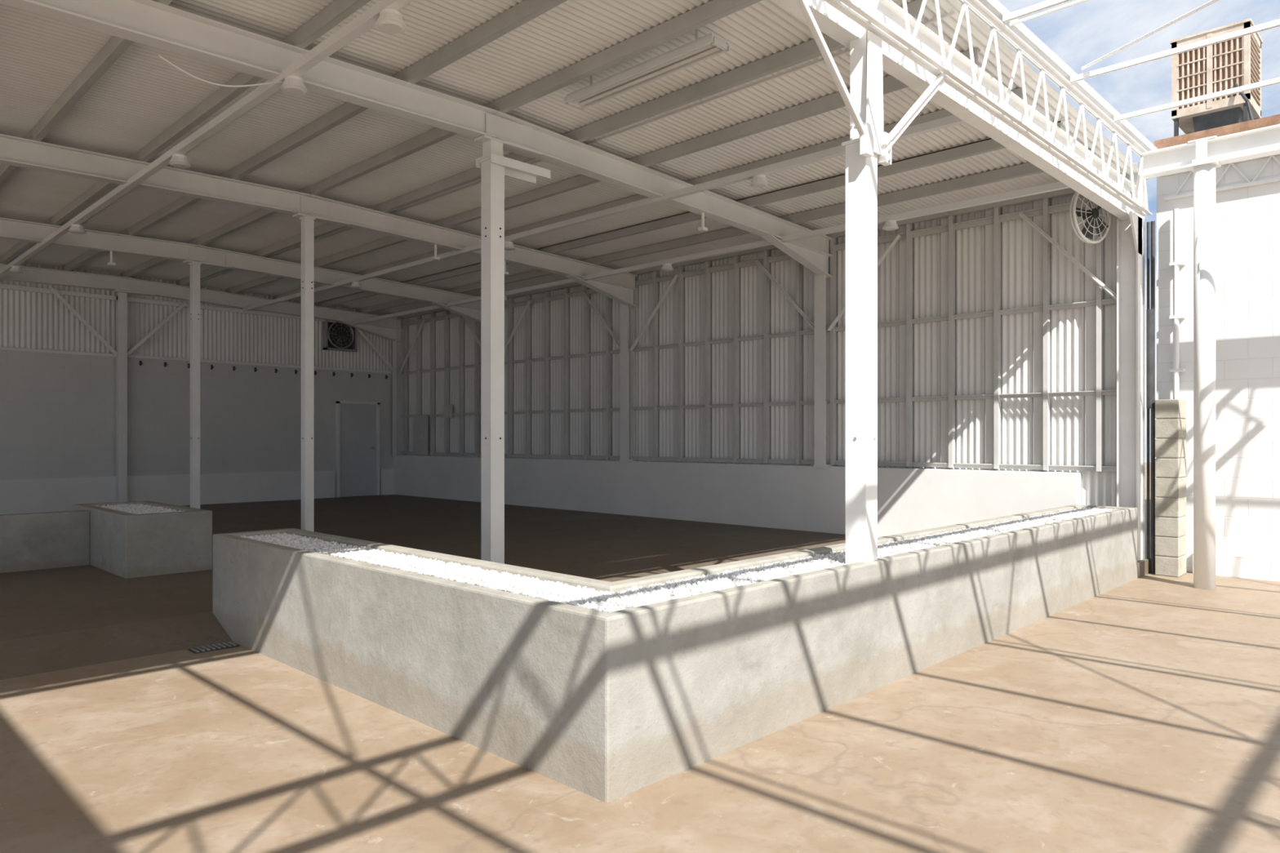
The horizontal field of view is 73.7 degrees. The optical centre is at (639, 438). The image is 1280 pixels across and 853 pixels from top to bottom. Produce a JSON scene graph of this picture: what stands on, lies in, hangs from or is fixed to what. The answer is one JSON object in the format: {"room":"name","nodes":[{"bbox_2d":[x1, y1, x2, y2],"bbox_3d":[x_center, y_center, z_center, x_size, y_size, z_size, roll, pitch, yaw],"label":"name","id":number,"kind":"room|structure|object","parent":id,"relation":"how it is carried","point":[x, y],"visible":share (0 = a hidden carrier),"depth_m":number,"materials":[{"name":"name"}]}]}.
{"room":"warehouse courtyard","nodes":[
{"label":"warehouse courtyard","id":0,"kind":"room"},
{"bbox_2d":[0,284,392,502],"bbox_3d":[-10.165,-0.670,14.128,0.168,3.840,13.650,0,0,44],"label":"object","id":1,"kind":"structure","parent":0,"point":[122,299],"depth_m":15.09,"materials":[{"name":"white metal"}]},
{"bbox_2d":[0,261,392,371],"bbox_3d":[-10.212,-2.240,14.320,0.022,1.540,13.860,0,0,44],"label":"cladding","id":2,"kind":"object","parent":1,"relation":"attached to","point":[28,319],"depth_m":15.74,"materials":[{"name":"white metal"}]},
{"bbox_2d":[0,263,402,342],"bbox_3d":[-10.069,-2.481,14.046,0.154,0.714,13.670,0,0,44],"label":"rafter","id":3,"kind":"object","parent":1,"relation":"attached to","point":[384,328],"visible":0.96,"depth_m":15.71,"materials":[{"name":"paint"}]},
{"bbox_2d":[139,360,388,378],"bbox_3d":[-7.301,-1.358,17.134,0.084,0.084,4.897,0,0,44],"label":"wall hooks","id":4,"kind":"object","parent":1,"relation":"attached to","point":[140,362],"visible":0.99,"depth_m":16.84,"materials":[{"name":"metal"}]},
{"bbox_2d":[322,320,357,351],"bbox_3d":[-6.370,-2.198,18.142,0.154,0.672,0.700,0,0,44],"label":"exhaust fan","id":5,"kind":"object","parent":1,"relation":"attached to","point":[336,336],"visible":0.98,"depth_m":18.10,"materials":[{"name":"metal"}]},
{"bbox_2d":[335,400,379,497],"bbox_3d":[-6.082,0.226,18.408,0.084,2.048,0.980,0,0,44],"label":"frame","id":6,"kind":"object","parent":1,"relation":"attached to","point":[337,402],"visible":1,"depth_m":18.10,"materials":[{"name":"white metal"}]},
{"bbox_2d":[339,403,376,497],"bbox_3d":[-6.074,0.251,18.401,0.077,1.985,0.868,0,0,44],"label":"door","id":7,"kind":"structure","parent":1,"relation":"attached to","point":[357,422],"depth_m":18.41,"materials":[{"name":"paint"}]},
{"bbox_2d":[0,346,394,514],"bbox_3d":[-10.212,-0.021,14.320,0.168,2.898,13.860,0,0,44],"label":"wall","id":8,"kind":"structure","parent":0,"point":[58,411],"depth_m":15.68,"materials":[{"name":"paint"}]},
{"bbox_2d":[0,0,411,277],"bbox_3d":[-5.292,-2.567,8.756,14.588,0.062,0.067,0,0,44],"label":"beam","id":9,"kind":"structure","parent":0,"point":[367,20],"depth_m":6.65,"materials":[{"name":"white metal"}]},
{"bbox_2d":[8,266,23,273],"bbox_3d":[-9.217,-2.493,12.612,0.180,0.087,0.180,0,0,44],"label":"ceiling lamp","id":10,"kind":"object","parent":9,"relation":"attached to","point":[15,269],"depth_m":12.57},
{"bbox_2d":[68,224,86,234],"bbox_3d":[-6.708,-2.493,10.172,0.180,0.087,0.180,0,0,44],"label":"ceiling lamp","id":11,"kind":"object","parent":9,"relation":"attached to","point":[74,228],"depth_m":10.12,"materials":[{"name":"white metal"}]},
{"bbox_2d":[168,154,191,168],"bbox_3d":[-4.138,-2.493,7.674,0.180,0.087,0.180,0,0,44],"label":"ceiling lamp","id":12,"kind":"object","parent":9,"relation":"attached to","point":[180,161],"depth_m":7.63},
{"bbox_2d":[158,55,283,87],"bbox_3d":[-2.840,-2.481,5.855,0.814,0.143,0.011,0,0,-36],"label":"hanging cable","id":13,"kind":"object","parent":9,"relation":"hanging from","point":[160,56],"visible":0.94,"depth_m":5.83,"materials":[{"name":"white paint"}]},
{"bbox_2d":[280,75,307,95],"bbox_3d":[-2.441,-2.493,6.025,0.180,0.087,0.180,0,0,44],"label":"ceiling lamp","id":14,"kind":"object","parent":9,"relation":"attached to","point":[293,85],"depth_m":5.98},
{"bbox_2d":[374,8,406,34],"bbox_3d":[-1.488,-2.493,5.098,0.180,0.087,0.180,0,0,44],"label":"ceiling lamp","id":15,"kind":"object","parent":9,"relation":"attached to","point":[389,20],"depth_m":5.05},
{"bbox_2d":[22,0,1071,303],"bbox_3d":[-5.052,-2.871,8.963,14.700,0.121,10.307,0,0,44],"label":"beam","id":16,"kind":"structure","parent":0,"point":[953,13],"depth_m":8.21,"materials":[{"name":"white metal"}]},
{"bbox_2d":[0,0,1121,319],"bbox_3d":[-4.917,-2.800,9.162,14.616,0.300,13.498,0,0,44],"label":"roof purlins","id":17,"kind":"structure","parent":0,"point":[338,11],"depth_m":8.39,"materials":[{"name":"white metal"}]},
{"bbox_2d":[564,29,729,110],"bbox_3d":[0.007,-2.847,6.534,1.568,0.189,0.196,0,0,44],"label":"strip light","id":18,"kind":"object","parent":17,"relation":"attached to","point":[709,46],"visible":0.98,"depth_m":6.44,"materials":[{"name":"paint"}]},
{"bbox_2d":[0,0,1146,314],"bbox_3d":[-4.879,-2.859,9.282,15.064,0.223,14.070,0,0,44],"label":"roof frame","id":19,"kind":"structure","parent":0,"point":[141,95],"depth_m":8.00,"materials":[{"name":"paint"}]},
{"bbox_2d":[660,263,673,271],"bbox_3d":[0.377,-2.370,11.836,0.180,0.087,0.180,0,0,44],"label":"ceiling lamp","id":20,"kind":"object","parent":19,"relation":"hanging from","point":[666,267],"depth_m":11.78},
{"bbox_2d":[749,174,768,187],"bbox_3d":[1.133,-2.445,8.115,0.180,0.087,0.180,0,0,44],"label":"ceiling lamp","id":21,"kind":"object","parent":19,"relation":"hanging from","point":[758,180],"depth_m":8.06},
{"bbox_2d":[881,220,898,231],"bbox_3d":[2.786,-2.370,9.494,0.180,0.087,0.180,0,0,44],"label":"ceiling lamp","id":22,"kind":"object","parent":19,"relation":"hanging from","point":[889,225],"depth_m":9.44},
{"bbox_2d":[0,494,1151,679],"bbox_3d":[-4.881,1.360,9.138,14.980,0.220,13.860,0,0,44],"label":"floor","id":23,"kind":"structure","parent":0,"point":[51,620],"depth_m":9.04,"materials":[{"name":"brown concrete"}]},
{"bbox_2d":[0,510,89,573],"bbox_3d":[-7.597,0.991,6.325,0.168,0.546,6.040,0,0,44],"label":"wall","id":24,"kind":"structure","parent":23,"relation":"on","point":[30,541],"depth_m":8.16,"materials":[{"name":"grey concrete"}]},
{"bbox_2d":[71,500,212,578],"bbox_3d":[-5.014,0.977,8.540,1.904,0.574,0.736,0,0,44],"label":"concrete planter","id":25,"kind":"object","parent":23,"relation":"on","point":[131,539],"visible":1,"depth_m":7.93,"materials":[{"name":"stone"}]},
{"bbox_2d":[188,262,201,508],"bbox_3d":[-6.543,-0.661,12.550,0.132,3.822,0.132,0,0,44],"label":"steel column","id":26,"kind":"structure","parent":23,"relation":"on","point":[194,267],"depth_m":12.51,"materials":[{"name":"white metal"}]},
{"bbox_2d":[0,217,480,323],"bbox_3d":[-7.509,-2.481,11.557,0.154,0.714,13.670,0,0,44],"label":"rafter","id":27,"kind":"object","parent":26,"relation":"on","point":[10,228],"visible":0.76,"depth_m":12.75,"materials":[{"name":"paint"}]},
{"bbox_2d":[106,213,707,275],"bbox_3d":[-3.062,-2.444,11.447,8.419,0.278,1.816,0,0,16],"label":"brackets","id":28,"kind":"object","parent":27,"relation":"attached to","point":[702,228],"visible":0.91,"depth_m":11.19,"materials":[{"name":"metal"}]},
{"bbox_2d":[299,216,315,531],"bbox_3d":[-3.883,-0.661,9.964,0.132,3.822,0.132,0,0,44],"label":"steel column","id":29,"kind":"structure","parent":23,"relation":"on","point":[307,223],"depth_m":9.92,"materials":[{"name":"white metal"}]},
{"bbox_2d":[0,133,637,307],"bbox_3d":[-4.848,-2.481,8.971,0.154,0.714,13.670,0,0,44],"label":"rafter","id":30,"kind":"object","parent":29,"relation":"on","point":[15,151],"visible":0.89,"depth_m":9.72,"materials":[{"name":"paint"}]},
{"bbox_2d":[475,139,551,564],"bbox_3d":[-1.122,-0.661,7.603,0.224,3.822,0.658,0,0,44],"label":"steel column","id":31,"kind":"structure","parent":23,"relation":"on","point":[494,166],"depth_m":7.39,"materials":[{"name":"white metal"}]},
{"bbox_2d":[0,0,832,278],"bbox_3d":[-2.249,-2.481,6.444,0.154,0.714,13.670,0,0,44],"label":"rafter","id":32,"kind":"object","parent":31,"relation":"on","point":[150,23],"visible":0.9,"depth_m":6.75,"materials":[{"name":"paint"}]},
{"bbox_2d":[1116,211,1142,560],"bbox_3d":[4.975,-0.509,8.733,0.196,3.518,0.420,0,0,44],"label":"end column","id":33,"kind":"structure","parent":23,"relation":"on","point":[1129,232],"depth_m":8.81,"materials":[{"name":"white metal"}]},
{"bbox_2d":[771,0,1135,220],"bbox_3d":[0.335,-2.436,3.970,0.112,0.350,13.720,0,0,44],"label":"beam","id":34,"kind":"structure","parent":33,"relation":"on","point":[832,22],"depth_m":5.98,"materials":[{"name":"white metal"}]},
{"bbox_2d":[242,115,965,311],"bbox_3d":[-2.511,-2.520,11.617,14.588,0.062,0.067,0,0,44],"label":"beam","id":35,"kind":"structure","parent":0,"point":[953,120],"depth_m":8.98,"materials":[{"name":"white metal"}]},
{"bbox_2d":[350,281,362,288],"bbox_3d":[-4.529,-2.445,13.618,0.180,0.087,0.180,0,0,44],"label":"ceiling lamp","id":36,"kind":"object","parent":35,"relation":"attached to","point":[357,285],"depth_m":13.56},
{"bbox_2d":[504,241,515,250],"bbox_3d":[-1.678,-2.445,10.847,0.180,0.087,0.180,0,0,44],"label":"ceiling lamp","id":37,"kind":"object","parent":35,"relation":"attached to","point":[508,246],"depth_m":10.79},
{"bbox_2d":[391,234,833,468],"bbox_3d":[-1.464,-1.155,15.144,11.074,3.094,0.203,0,0,44],"label":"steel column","id":38,"kind":"structure","parent":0,"point":[821,284],"depth_m":11.39,"materials":[{"name":"white metal"}]},
{"bbox_2d":[413,415,427,454],"bbox_3d":[-4.724,-0.070,18.338,0.560,0.840,0.042,0,0,44],"label":"access panel","id":39,"kind":"object","parent":38,"relation":"attached to","point":[420,423],"visible":1,"depth_m":18.32,"materials":[{"name":"paint"}]},
{"bbox_2d":[398,212,1121,374],"bbox_3d":[-0.174,-1.974,13.860,14.395,1.120,0.048,0,0,44],"label":"braces","id":40,"kind":"object","parent":38,"relation":"attached to","point":[1021,215],"depth_m":11.82,"materials":[{"name":"white metal"}]},
{"bbox_2d":[400,161,1144,559],"bbox_3d":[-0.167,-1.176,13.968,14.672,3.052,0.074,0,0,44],"label":"wall","id":41,"kind":"structure","parent":38,"relation":"attached to","point":[1046,210],"depth_m":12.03,"materials":[{"name":"metal"}]},
{"bbox_2d":[443,404,452,417],"bbox_3d":[-3.956,-0.560,17.572,0.210,0.280,0.084,0,0,44],"label":"electrical box","id":42,"kind":"object","parent":41,"relation":"attached to","point":[447,408],"visible":1,"depth_m":17.52,"materials":[{"name":"paint"}]},
{"bbox_2d":[403,197,1096,466],"bbox_3d":[-0.168,-1.176,14.024,14.172,3.052,0.011,0,0,44],"label":"studs","id":43,"kind":"object","parent":41,"relation":"attached to","point":[1090,248],"depth_m":10.30,"materials":[{"name":"white metal"}]},
{"bbox_2d":[1069,191,1111,243],"bbox_3d":[4.654,-2.296,8.787,0.234,0.603,0.679,0,0,44],"label":"fan","id":44,"kind":"object","parent":41,"relation":"attached to","point":[1091,217],"visible":0.71,"depth_m":8.71,"materials":[{"name":"white metal"}]},
{"bbox_2d":[1146,221,1155,573],"bbox_3d":[5.269,-0.420,8.811,0.074,3.640,0.077,0,0,44],"label":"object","id":45,"kind":"object","parent":41,"relation":"attached to","point":[1150,313],"visible":1,"depth_m":8.80,"materials":[{"name":"metal"}]},
{"bbox_2d":[0,462,1279,852],"bbox_3d":[-0.140,1.400,9.899,98.000,0.001,98.000,0,0,44],"label":"floor","id":46,"kind":"structure","parent":0,"point":[1142,714],"depth_m":3.65,"materials":[{"name":"beige concrete"}]},
{"bbox_2d":[187,641,239,653],"bbox_3d":[-2.843,1.394,5.692,0.140,0.013,0.280,0,0,44],"label":"floor drain grate","id":47,"kind":"object","parent":46,"relation":"on","point":[228,645],"visible":1,"depth_m":5.68,"materials":[{"name":"metal"}]},
{"bbox_2d":[213,504,1137,802],"bbox_3d":[0.940,1.059,7.329,4.123,0.738,7.302,0,0,44],"label":"concrete planter","id":48,"kind":"object","parent":46,"relation":"on","point":[606,691],"visible":0.97,"depth_m":4.27,"materials":[{"name":"concrete"}]},
{"bbox_2d":[796,0,946,564],"bbox_3d":[1.286,-1.049,4.848,0.202,3.559,1.707,0,0,44],"label":"steel column","id":49,"kind":"structure","parent":48,"relation":"on","point":[864,103],"depth_m":4.80,"materials":[{"name":"white metal"}]},
{"bbox_2d":[823,0,1152,216],"bbox_3d":[1.275,-2.590,4.716,0.092,0.605,11.305,0,0,44],"label":"truss","id":50,"kind":"object","parent":49,"relation":"on","point":[867,19],"visible":0.94,"depth_m":6.21,"materials":[{"name":"white metal"}]},
{"bbox_2d":[1002,0,1088,26],"bbox_3d":[6.411,-2.917,2.237,10.724,0.040,0.140,0,0,44],"label":"joist","id":51,"kind":"object","parent":50,"relation":"attached to","point":[1046,4],"depth_m":5.81,"materials":[{"name":"white metal"}]},
{"bbox_2d":[1070,18,1279,82],"bbox_3d":[7.350,-2.917,3.203,10.724,0.040,0.034,0,0,44],"label":"joist","id":52,"kind":"object","parent":50,"relation":"attached to","point":[1271,24],"depth_m":6.40,"materials":[{"name":"white metal"}]},
{"bbox_2d":[1114,76,1279,121],"bbox_3d":[8.180,-2.917,4.056,10.724,0.040,0.034,0,0,44],"label":"joist","id":53,"kind":"object","parent":50,"relation":"attached to","point":[1277,80],"depth_m":7.32,"materials":[{"name":"white metal"}]},
{"bbox_2d":[1155,399,1186,577],"bbox_3d":[5.465,0.503,8.785,0.210,1.795,0.336,0,0,44],"label":"pier","id":54,"kind":"object","parent":46,"relation":"on","point":[1170,414],"visible":1,"depth_m":8.67,"materials":[{"name":"beige brick"}]},
{"bbox_2d":[1187,159,1221,589],"bbox_3d":[5.283,-0.581,7.985,0.224,3.962,0.224,0,0,44],"label":"column","id":55,"kind":"structure","parent":46,"relation":"on","point":[1204,172],"depth_m":7.91,"materials":[{"name":"white metal"}]},
{"bbox_2d":[1141,124,1279,178],"bbox_3d":[8.775,-2.681,4.649,10.696,0.238,0.224,0,0,44],"label":"beam","id":56,"kind":"structure","parent":55,"relation":"on","point":[1261,142],"depth_m":7.93,"materials":[{"name":"white metal"}]},
{"bbox_3d":[3.103,-2.590,2.529,0.092,0.605,10.717,0,0,44],"label":"truss","id":57,"kind":"object","parent":56,"relation":"attached to","visible":0},
{"bbox_2d":[1080,0,1218,70],"bbox_3d":[3.425,-2.982,2.819,5.473,0.025,9.681,0,0,44],"label":"joist","id":58,"kind":"object","parent":57,"relation":"on","point":[1211,2],"visible":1,"depth_m":6.27,"materials":[{"name":"white metal"}]},
{"bbox_2d":[977,0,1157,151],"bbox_3d":[0.558,-2.975,3.948,0.056,0.070,14.000,0,0,44],"label":"flashing","id":59,"kind":"object","parent":58,"relation":"on","point":[996,7],"visible":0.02,"depth_m":6.81,"materials":[{"name":"paint"}]},
{"bbox_2d":[351,181,1069,324],"bbox_3d":[-0.998,-2.444,13.173,14.588,0.062,0.067,0,0,44],"label":"beam","id":60,"kind":"structure","parent":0,"point":[1057,185],"depth_m":10.66,"materials":[{"name":"white metal"}]},
{"bbox_2d":[393,454,1081,537],"bbox_3d":[-0.363,0.825,14.138,14.210,0.907,0.140,0,0,44],"label":"wall","id":61,"kind":"structure","parent":0,"point":[807,498],"depth_m":12.21,"materials":[{"name":"white paint"}]},
{"bbox_2d":[1156,155,1279,572],"bbox_3d":[10.495,-0.721,4.490,13.608,4.298,0.210,0,0,44],"label":"wall","id":62,"kind":"structure","parent":0,"point":[1247,219],"depth_m":8.67,"materials":[{"name":"white paint"}]},
{"bbox_2d":[1168,208,1185,399],"bbox_3d":[5.655,-0.504,8.980,0.126,3.808,0.098,0,0,44],"label":"downpipe","id":63,"kind":"object","parent":62,"relation":"attached to","point":[1176,263],"visible":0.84,"depth_m":8.95,"materials":[{"name":"white metal"}]},
{"bbox_2d":[1154,114,1279,149],"bbox_3d":[13.540,-3.220,7.622,13.608,0.784,9.394,0,0,44],"label":"neighbouring roof","id":64,"kind":"structure","parent":62,"relation":"on","point":[1273,120],"depth_m":8.56,"materials":[{"name":"metal"}]},
{"bbox_2d":[1169,17,1262,136],"bbox_3d":[7.061,-3.962,10.267,1.050,1.764,0.941,0,0,44],"label":"cooler","id":65,"kind":"object","parent":64,"relation":"on","point":[1236,62],"visible":0.7,"depth_m":10.13,"materials":[{"name":"metal"}]},
{"bbox_2d":[1164,154,1279,200],"bbox_3d":[10.431,-2.678,4.363,13.524,0.287,0.053,0,0,44],"label":"truss","id":66,"kind":"object","parent":62,"relation":"attached to","point":[1253,182],"visible":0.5,"depth_m":8.63,"materials":[{"name":"white metal"}]},
{"bbox_2d":[1192,551,1279,582],"bbox_3d":[10.509,1.302,4.252,13.258,0.252,0.112,0,0,44],"label":"ledge","id":67,"kind":"object","parent":62,"relation":"attached to","point":[1227,565],"visible":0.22,"depth_m":8.51,"materials":[{"name":"white concrete"}]}
]}

